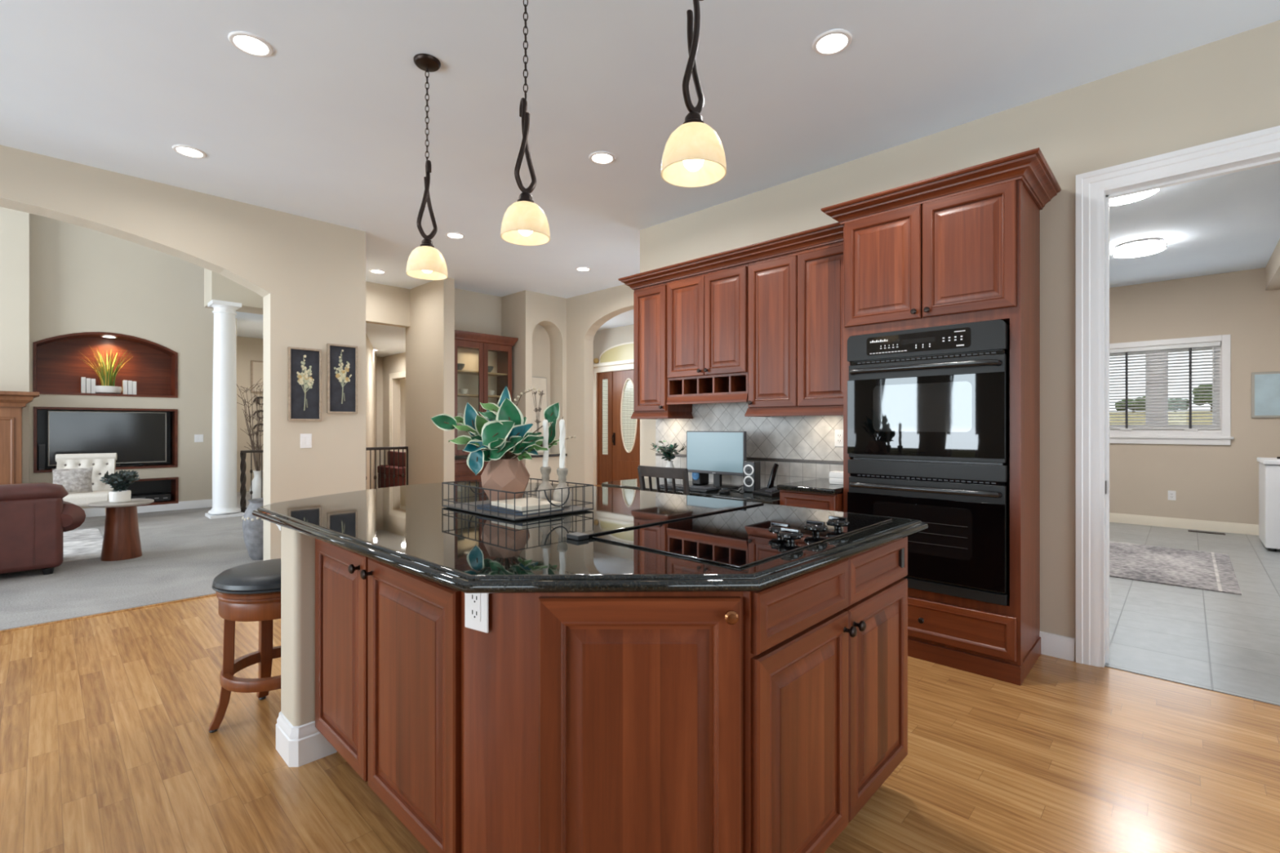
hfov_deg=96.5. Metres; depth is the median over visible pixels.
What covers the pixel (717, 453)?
monitor
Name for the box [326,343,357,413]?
picture
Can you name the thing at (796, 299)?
upper cabinet
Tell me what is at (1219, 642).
tile floor
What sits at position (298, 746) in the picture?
baseboard
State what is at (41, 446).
speaker
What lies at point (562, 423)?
candle
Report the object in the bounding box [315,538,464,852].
base cabinet
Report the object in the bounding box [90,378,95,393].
book
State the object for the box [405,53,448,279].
pendant light
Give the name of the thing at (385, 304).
wall
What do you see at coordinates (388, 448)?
railing
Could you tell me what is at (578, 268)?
recessed light
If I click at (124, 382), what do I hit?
book
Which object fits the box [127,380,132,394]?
book
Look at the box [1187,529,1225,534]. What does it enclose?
floor vent
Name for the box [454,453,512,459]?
countertop
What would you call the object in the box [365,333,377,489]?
wall
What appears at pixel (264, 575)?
cushion
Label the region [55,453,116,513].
tufted chair
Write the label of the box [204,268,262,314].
beam
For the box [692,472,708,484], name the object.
speaker
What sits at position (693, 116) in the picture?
socket
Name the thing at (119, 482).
potted plant
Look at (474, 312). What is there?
wall
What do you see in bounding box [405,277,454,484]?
wall pier
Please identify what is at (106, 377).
potted grass
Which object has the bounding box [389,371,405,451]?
trim
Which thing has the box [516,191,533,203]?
socket
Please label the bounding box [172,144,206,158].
recessed light
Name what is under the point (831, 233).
crown molding
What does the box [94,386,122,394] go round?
bowl
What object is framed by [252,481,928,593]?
countertop
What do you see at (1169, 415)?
ground
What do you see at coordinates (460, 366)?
bowl
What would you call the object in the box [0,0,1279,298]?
ceiling
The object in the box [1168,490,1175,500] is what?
outlet
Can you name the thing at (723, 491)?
mouse
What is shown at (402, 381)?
wall
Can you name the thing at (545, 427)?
candle
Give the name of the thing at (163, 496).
player
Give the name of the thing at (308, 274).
wall
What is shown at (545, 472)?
socket
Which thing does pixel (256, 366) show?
wall picture
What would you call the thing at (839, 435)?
receptacle
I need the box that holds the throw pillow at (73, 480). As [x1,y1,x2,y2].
[52,466,93,492]
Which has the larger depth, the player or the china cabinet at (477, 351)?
the player
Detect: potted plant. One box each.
[99,470,140,502]
[431,386,575,502]
[650,440,686,482]
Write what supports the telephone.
on the countertop at (735, 495)
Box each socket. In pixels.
[420,238,434,248]
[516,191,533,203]
[540,466,551,481]
[556,467,568,483]
[683,111,704,124]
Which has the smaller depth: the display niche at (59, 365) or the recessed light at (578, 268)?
the recessed light at (578, 268)
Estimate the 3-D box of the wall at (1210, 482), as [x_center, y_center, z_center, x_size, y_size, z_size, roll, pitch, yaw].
[6.174,-0.280,7.539,5.400,3.060,0.170,0,0,44]
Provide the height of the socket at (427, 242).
0.062 m
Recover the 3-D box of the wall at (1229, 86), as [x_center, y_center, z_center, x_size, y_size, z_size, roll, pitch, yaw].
[2.445,-0.280,3.021,6.643,3.060,0.154,0,0,44]
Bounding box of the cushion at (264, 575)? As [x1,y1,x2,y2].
[212,558,280,591]
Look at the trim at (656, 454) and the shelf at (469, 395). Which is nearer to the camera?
the trim at (656, 454)
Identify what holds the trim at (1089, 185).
attached to the wall at (1229, 86)
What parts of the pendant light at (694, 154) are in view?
bulb, lamp shade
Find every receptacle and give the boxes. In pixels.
[470,593,480,621]
[836,432,842,443]
[1169,492,1173,498]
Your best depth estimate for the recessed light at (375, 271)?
6.65 m
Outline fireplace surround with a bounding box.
[0,391,39,484]
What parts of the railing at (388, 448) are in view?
rail, post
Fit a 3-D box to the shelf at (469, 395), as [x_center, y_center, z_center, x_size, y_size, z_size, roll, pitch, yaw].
[-2.158,-0.401,7.513,0.285,0.018,0.815,0,0,44]
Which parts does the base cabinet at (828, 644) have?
drawer, door, knob, knob, door, drawer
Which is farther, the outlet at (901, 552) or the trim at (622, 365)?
the trim at (622, 365)
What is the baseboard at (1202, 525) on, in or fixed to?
attached to the wall at (1210, 482)
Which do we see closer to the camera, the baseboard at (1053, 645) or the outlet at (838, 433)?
the baseboard at (1053, 645)
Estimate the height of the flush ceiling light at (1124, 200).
0.105 m
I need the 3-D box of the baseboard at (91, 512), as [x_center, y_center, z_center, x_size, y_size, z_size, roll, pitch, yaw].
[-7.136,1.178,8.225,0.016,0.120,2.220,0,0,44]
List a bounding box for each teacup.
[457,388,469,394]
[488,390,495,395]
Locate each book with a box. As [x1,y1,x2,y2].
[80,377,85,393]
[85,377,90,393]
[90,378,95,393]
[122,380,127,394]
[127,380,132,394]
[132,381,136,394]
[476,502,564,515]
[491,497,564,511]
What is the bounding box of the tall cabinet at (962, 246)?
[820,147,1061,685]
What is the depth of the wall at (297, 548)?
2.13 m
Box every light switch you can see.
[194,434,203,442]
[300,433,311,448]
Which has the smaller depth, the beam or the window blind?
the window blind
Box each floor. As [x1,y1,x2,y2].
[0,484,1279,852]
[0,490,263,631]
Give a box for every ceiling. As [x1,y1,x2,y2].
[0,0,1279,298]
[235,311,262,338]
[365,322,405,356]
[597,309,633,330]
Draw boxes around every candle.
[542,417,548,466]
[559,416,565,468]
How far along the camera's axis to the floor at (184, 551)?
4.79 m
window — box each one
[593,342,633,364]
[1109,334,1234,445]
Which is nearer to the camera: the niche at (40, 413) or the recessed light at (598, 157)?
the recessed light at (598, 157)
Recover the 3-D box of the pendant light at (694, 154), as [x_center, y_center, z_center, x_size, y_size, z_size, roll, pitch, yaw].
[0.159,-1.280,1.697,0.194,1.059,0.194,0,0,14]
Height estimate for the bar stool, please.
0.653 m
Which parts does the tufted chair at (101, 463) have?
seat, backrest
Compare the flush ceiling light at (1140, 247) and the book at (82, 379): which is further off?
the book at (82, 379)
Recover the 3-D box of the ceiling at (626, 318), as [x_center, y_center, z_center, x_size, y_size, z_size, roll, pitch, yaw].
[-0.072,-2.110,9.617,6.600,0.120,3.400,0,0,44]
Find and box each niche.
[32,332,177,398]
[33,406,177,472]
[126,476,178,506]
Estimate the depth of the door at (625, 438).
11.68 m
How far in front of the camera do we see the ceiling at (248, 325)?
9.65 m
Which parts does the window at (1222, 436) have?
crank handle, sash, sill, sash, crank handle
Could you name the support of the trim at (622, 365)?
attached to the wall at (603, 340)
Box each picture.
[250,360,262,393]
[287,346,321,421]
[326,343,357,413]
[1251,371,1279,417]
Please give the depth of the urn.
5.25 m
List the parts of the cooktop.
knob, knob, knob, knob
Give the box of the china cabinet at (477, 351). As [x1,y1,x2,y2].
[454,329,518,481]
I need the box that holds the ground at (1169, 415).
[1109,410,1212,424]
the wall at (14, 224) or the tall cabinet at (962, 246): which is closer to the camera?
the tall cabinet at (962, 246)
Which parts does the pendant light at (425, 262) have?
lamp shade, bulb, chain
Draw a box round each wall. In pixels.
[0,145,365,560]
[0,206,29,483]
[29,213,236,508]
[236,336,263,492]
[280,525,315,726]
[365,281,410,327]
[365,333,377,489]
[377,356,382,488]
[382,352,405,465]
[400,378,405,452]
[454,288,501,335]
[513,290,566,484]
[566,284,634,485]
[593,324,633,373]
[640,20,1279,661]
[1109,267,1279,524]
[1265,239,1279,290]
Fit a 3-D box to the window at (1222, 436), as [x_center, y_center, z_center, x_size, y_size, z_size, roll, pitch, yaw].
[6.491,-0.430,7.176,1.340,1.300,0.175,0,0,44]
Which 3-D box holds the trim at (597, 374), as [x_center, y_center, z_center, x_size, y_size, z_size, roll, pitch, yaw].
[-0.345,0.050,11.747,1.500,2.400,0.100,0,0,44]
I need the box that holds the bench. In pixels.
[377,451,405,488]
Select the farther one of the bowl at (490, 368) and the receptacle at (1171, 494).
the bowl at (490, 368)
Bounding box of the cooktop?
[591,504,892,568]
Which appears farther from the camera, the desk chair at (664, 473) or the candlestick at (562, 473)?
the desk chair at (664, 473)
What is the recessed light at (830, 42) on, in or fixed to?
in the ceiling at (329, 126)
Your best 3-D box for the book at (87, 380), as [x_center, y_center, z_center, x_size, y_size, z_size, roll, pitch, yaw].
[-7.670,-0.561,7.939,0.161,0.210,0.044,0,0,44]
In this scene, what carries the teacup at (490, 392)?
on the china cabinet at (477, 351)
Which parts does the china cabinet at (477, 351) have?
door, glass door, drawer, panel, crown, glass door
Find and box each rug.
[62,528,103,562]
[1109,541,1241,595]
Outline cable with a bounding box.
[727,484,743,489]
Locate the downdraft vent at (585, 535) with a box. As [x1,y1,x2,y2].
[566,502,764,540]
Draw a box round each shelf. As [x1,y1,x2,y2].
[0,391,39,408]
[457,369,507,376]
[457,393,500,398]
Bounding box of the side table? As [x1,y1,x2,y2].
[87,498,154,560]
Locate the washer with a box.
[1256,457,1279,551]
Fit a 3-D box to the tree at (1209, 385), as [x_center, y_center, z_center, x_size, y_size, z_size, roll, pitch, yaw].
[53.869,-2.717,53.798,2.610,2.637,2.441,0,0,24]
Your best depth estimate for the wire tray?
2.14 m
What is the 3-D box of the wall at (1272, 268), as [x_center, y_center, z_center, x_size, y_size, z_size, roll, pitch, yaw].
[5.579,-1.680,4.060,1.150,0.260,5.680,0,0,44]
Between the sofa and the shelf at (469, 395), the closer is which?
the sofa
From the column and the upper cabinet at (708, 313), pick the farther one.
the column
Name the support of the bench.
on the floor at (107, 745)
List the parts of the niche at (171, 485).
panel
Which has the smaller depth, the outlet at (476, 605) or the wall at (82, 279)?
the outlet at (476, 605)
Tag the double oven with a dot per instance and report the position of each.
(928, 408)
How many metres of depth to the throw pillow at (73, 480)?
6.99 m
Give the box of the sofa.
[0,482,85,574]
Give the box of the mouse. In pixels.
[719,488,729,493]
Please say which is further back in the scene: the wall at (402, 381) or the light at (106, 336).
the wall at (402, 381)
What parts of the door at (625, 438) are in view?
handle, oval glass, panel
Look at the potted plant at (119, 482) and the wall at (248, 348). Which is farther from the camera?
the wall at (248, 348)
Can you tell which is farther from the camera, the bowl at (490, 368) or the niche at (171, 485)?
the niche at (171, 485)
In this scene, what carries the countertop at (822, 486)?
on the base cabinet at (788, 498)
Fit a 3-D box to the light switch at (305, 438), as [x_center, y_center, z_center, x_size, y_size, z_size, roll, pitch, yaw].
[-2.889,0.125,4.944,0.010,0.125,0.090,0,0,44]
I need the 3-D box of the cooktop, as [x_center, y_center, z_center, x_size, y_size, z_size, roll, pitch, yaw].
[0.367,0.302,1.818,0.508,0.045,0.935,0,0,44]
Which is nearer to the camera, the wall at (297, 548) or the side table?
the wall at (297, 548)
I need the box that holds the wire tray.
[441,477,593,520]
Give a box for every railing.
[240,449,262,512]
[365,446,408,489]
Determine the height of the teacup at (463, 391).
0.070 m
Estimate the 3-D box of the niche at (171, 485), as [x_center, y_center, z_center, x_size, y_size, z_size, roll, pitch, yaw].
[-7.309,0.947,8.386,0.482,0.388,0.773,0,0,44]
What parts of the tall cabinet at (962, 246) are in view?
door, knob, knob, knob, crown, drawer, door, trim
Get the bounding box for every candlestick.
[536,466,554,500]
[552,467,571,507]
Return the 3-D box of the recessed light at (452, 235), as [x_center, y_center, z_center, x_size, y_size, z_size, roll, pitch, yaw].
[-1.749,-1.806,5.407,0.180,0.007,0.180,0,0,44]
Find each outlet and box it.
[464,592,488,632]
[835,429,843,446]
[898,547,904,568]
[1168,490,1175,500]
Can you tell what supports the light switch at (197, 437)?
attached to the wall at (82, 279)
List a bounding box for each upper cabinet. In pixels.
[631,281,693,419]
[666,263,748,404]
[744,241,843,417]
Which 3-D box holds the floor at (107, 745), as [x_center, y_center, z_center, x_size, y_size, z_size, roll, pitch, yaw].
[-3.003,1.310,6.264,19.000,0.120,12.100,0,0,44]
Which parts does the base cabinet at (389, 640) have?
door, knob, knob, door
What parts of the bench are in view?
seat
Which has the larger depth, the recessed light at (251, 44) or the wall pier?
the wall pier
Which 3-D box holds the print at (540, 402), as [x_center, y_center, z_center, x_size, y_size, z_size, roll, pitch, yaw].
[-1.450,-0.160,8.009,0.075,1.079,0.380,0,0,44]
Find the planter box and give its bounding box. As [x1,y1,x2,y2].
[829,471,843,484]
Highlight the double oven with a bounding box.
[847,319,1009,605]
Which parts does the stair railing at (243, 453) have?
newel post, rail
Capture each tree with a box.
[1115,395,1145,412]
[1168,398,1189,409]
[1192,384,1212,411]
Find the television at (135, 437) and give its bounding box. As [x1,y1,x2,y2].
[47,410,166,466]
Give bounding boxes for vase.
[236,377,263,498]
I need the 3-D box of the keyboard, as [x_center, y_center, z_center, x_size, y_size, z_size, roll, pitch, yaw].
[0.346,0.448,4.181,0.460,0.025,0.150,0,0,44]
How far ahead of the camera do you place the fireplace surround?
6.94 m
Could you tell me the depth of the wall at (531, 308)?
7.77 m
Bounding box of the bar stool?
[208,558,280,733]
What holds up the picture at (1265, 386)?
attached to the wall at (1210, 482)
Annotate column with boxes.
[204,299,244,519]
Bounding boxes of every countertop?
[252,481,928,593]
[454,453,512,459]
[601,477,779,504]
[777,478,843,494]
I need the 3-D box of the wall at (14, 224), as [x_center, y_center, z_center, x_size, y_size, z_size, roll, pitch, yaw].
[-8.690,-1.050,6.431,0.250,4.600,2.480,0,0,44]
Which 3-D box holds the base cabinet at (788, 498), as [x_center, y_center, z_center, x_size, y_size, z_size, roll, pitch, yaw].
[1.203,0.823,3.658,0.378,0.855,0.641,0,0,44]
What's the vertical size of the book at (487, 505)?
0.015 m
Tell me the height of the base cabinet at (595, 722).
0.889 m
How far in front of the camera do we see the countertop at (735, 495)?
4.05 m
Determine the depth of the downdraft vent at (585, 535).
1.87 m
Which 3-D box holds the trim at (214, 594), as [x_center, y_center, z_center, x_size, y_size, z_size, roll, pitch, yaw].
[-3.950,1.246,3.405,0.035,0.008,3.140,0,0,44]
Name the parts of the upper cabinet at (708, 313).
door, light rail, door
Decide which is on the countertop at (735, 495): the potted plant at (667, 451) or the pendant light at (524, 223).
the potted plant at (667, 451)
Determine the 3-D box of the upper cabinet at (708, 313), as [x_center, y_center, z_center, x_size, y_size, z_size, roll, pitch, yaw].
[0.592,-0.670,4.438,0.756,0.990,0.373,0,0,44]
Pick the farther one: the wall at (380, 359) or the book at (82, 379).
the wall at (380, 359)
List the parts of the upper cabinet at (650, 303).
door, light rail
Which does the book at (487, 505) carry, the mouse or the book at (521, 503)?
the book at (521, 503)
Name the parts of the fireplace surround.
panel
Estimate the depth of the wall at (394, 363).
10.62 m
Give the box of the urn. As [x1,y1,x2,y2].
[241,497,263,559]
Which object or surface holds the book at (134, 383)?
in the display niche at (59, 365)
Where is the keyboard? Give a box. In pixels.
[659,483,718,492]
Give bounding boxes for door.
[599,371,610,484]
[611,369,639,480]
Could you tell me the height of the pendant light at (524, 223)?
1.059 m
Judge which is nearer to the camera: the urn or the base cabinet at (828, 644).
the base cabinet at (828, 644)
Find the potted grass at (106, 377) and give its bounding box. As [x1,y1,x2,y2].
[81,346,127,394]
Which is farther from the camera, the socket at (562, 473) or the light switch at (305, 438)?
the light switch at (305, 438)
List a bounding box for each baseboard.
[82,498,212,517]
[275,711,337,767]
[1039,631,1075,661]
[1109,512,1258,535]
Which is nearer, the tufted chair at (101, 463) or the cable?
the cable
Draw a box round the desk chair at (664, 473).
[637,465,689,495]
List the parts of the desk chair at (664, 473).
leg, rail, leg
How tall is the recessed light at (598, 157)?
0.007 m
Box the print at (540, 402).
[532,376,549,453]
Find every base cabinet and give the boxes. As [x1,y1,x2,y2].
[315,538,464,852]
[464,591,749,852]
[749,536,907,852]
[779,489,843,511]
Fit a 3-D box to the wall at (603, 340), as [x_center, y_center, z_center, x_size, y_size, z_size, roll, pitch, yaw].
[0.882,-0.450,10.615,6.600,3.400,0.160,0,0,44]
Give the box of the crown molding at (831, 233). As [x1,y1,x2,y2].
[617,222,843,289]
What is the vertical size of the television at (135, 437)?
0.785 m
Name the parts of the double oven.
handle, handle, glass, glass, control panel, door, door, panel, trim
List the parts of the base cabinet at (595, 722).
door, knob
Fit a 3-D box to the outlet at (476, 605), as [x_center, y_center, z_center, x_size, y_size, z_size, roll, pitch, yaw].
[-0.388,0.422,1.351,0.078,0.120,0.009,0,0,32]
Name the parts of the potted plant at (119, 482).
pot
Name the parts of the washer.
lid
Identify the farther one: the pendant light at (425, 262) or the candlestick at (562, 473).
the pendant light at (425, 262)
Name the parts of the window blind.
rail, head rail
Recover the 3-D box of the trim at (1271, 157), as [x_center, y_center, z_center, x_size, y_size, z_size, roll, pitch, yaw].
[2.800,0.006,2.691,0.978,2.488,0.160,0,0,44]
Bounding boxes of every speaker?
[38,444,44,470]
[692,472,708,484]
[743,460,760,492]
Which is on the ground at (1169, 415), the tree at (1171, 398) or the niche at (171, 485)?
the tree at (1171, 398)
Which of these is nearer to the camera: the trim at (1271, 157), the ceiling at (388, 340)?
the trim at (1271, 157)
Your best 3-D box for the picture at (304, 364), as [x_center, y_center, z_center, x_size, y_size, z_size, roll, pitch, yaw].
[-2.890,-0.362,4.927,0.032,0.625,0.255,0,0,44]
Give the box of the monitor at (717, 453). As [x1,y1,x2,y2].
[686,431,746,489]
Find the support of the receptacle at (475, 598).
attached to the outlet at (476, 605)
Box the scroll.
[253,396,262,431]
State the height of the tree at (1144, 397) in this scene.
1.675 m
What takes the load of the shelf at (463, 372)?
attached to the china cabinet at (477, 351)
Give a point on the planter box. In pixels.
(835, 477)
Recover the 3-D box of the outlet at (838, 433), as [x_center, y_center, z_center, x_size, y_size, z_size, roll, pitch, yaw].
[1.374,0.080,3.932,0.072,0.117,0.009,0,0,44]
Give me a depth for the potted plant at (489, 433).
2.27 m
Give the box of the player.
[130,492,171,502]
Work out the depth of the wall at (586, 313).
7.88 m
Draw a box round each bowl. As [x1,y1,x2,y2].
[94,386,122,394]
[457,363,464,370]
[488,365,493,372]
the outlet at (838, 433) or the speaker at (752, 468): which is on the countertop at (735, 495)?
the speaker at (752, 468)
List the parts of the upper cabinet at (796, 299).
door, light rail, door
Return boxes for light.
[100,335,117,337]
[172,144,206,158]
[227,31,273,57]
[368,269,386,273]
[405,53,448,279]
[444,231,465,239]
[500,0,550,245]
[575,266,591,271]
[589,151,615,164]
[661,0,726,187]
[812,29,852,55]
[1109,188,1159,206]
[1111,237,1167,258]
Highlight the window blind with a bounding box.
[1109,341,1220,429]
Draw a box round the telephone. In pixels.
[752,462,779,497]
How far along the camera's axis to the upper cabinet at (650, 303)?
4.70 m
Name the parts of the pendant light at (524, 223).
lamp shade, chain, bulb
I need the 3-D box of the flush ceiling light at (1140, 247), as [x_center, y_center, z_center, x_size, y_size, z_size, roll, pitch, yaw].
[4.939,-1.758,5.655,0.410,0.105,0.410,0,0,44]
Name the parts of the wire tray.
handle, handle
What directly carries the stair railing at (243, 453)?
on the floor at (184, 551)
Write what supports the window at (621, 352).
in the wall at (603, 340)
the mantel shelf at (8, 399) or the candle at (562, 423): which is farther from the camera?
the mantel shelf at (8, 399)
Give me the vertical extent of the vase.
2.000 m
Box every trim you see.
[0,593,216,632]
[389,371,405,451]
[530,453,566,457]
[593,360,633,484]
[596,371,612,484]
[655,453,843,464]
[1075,125,1279,666]
[1100,149,1279,667]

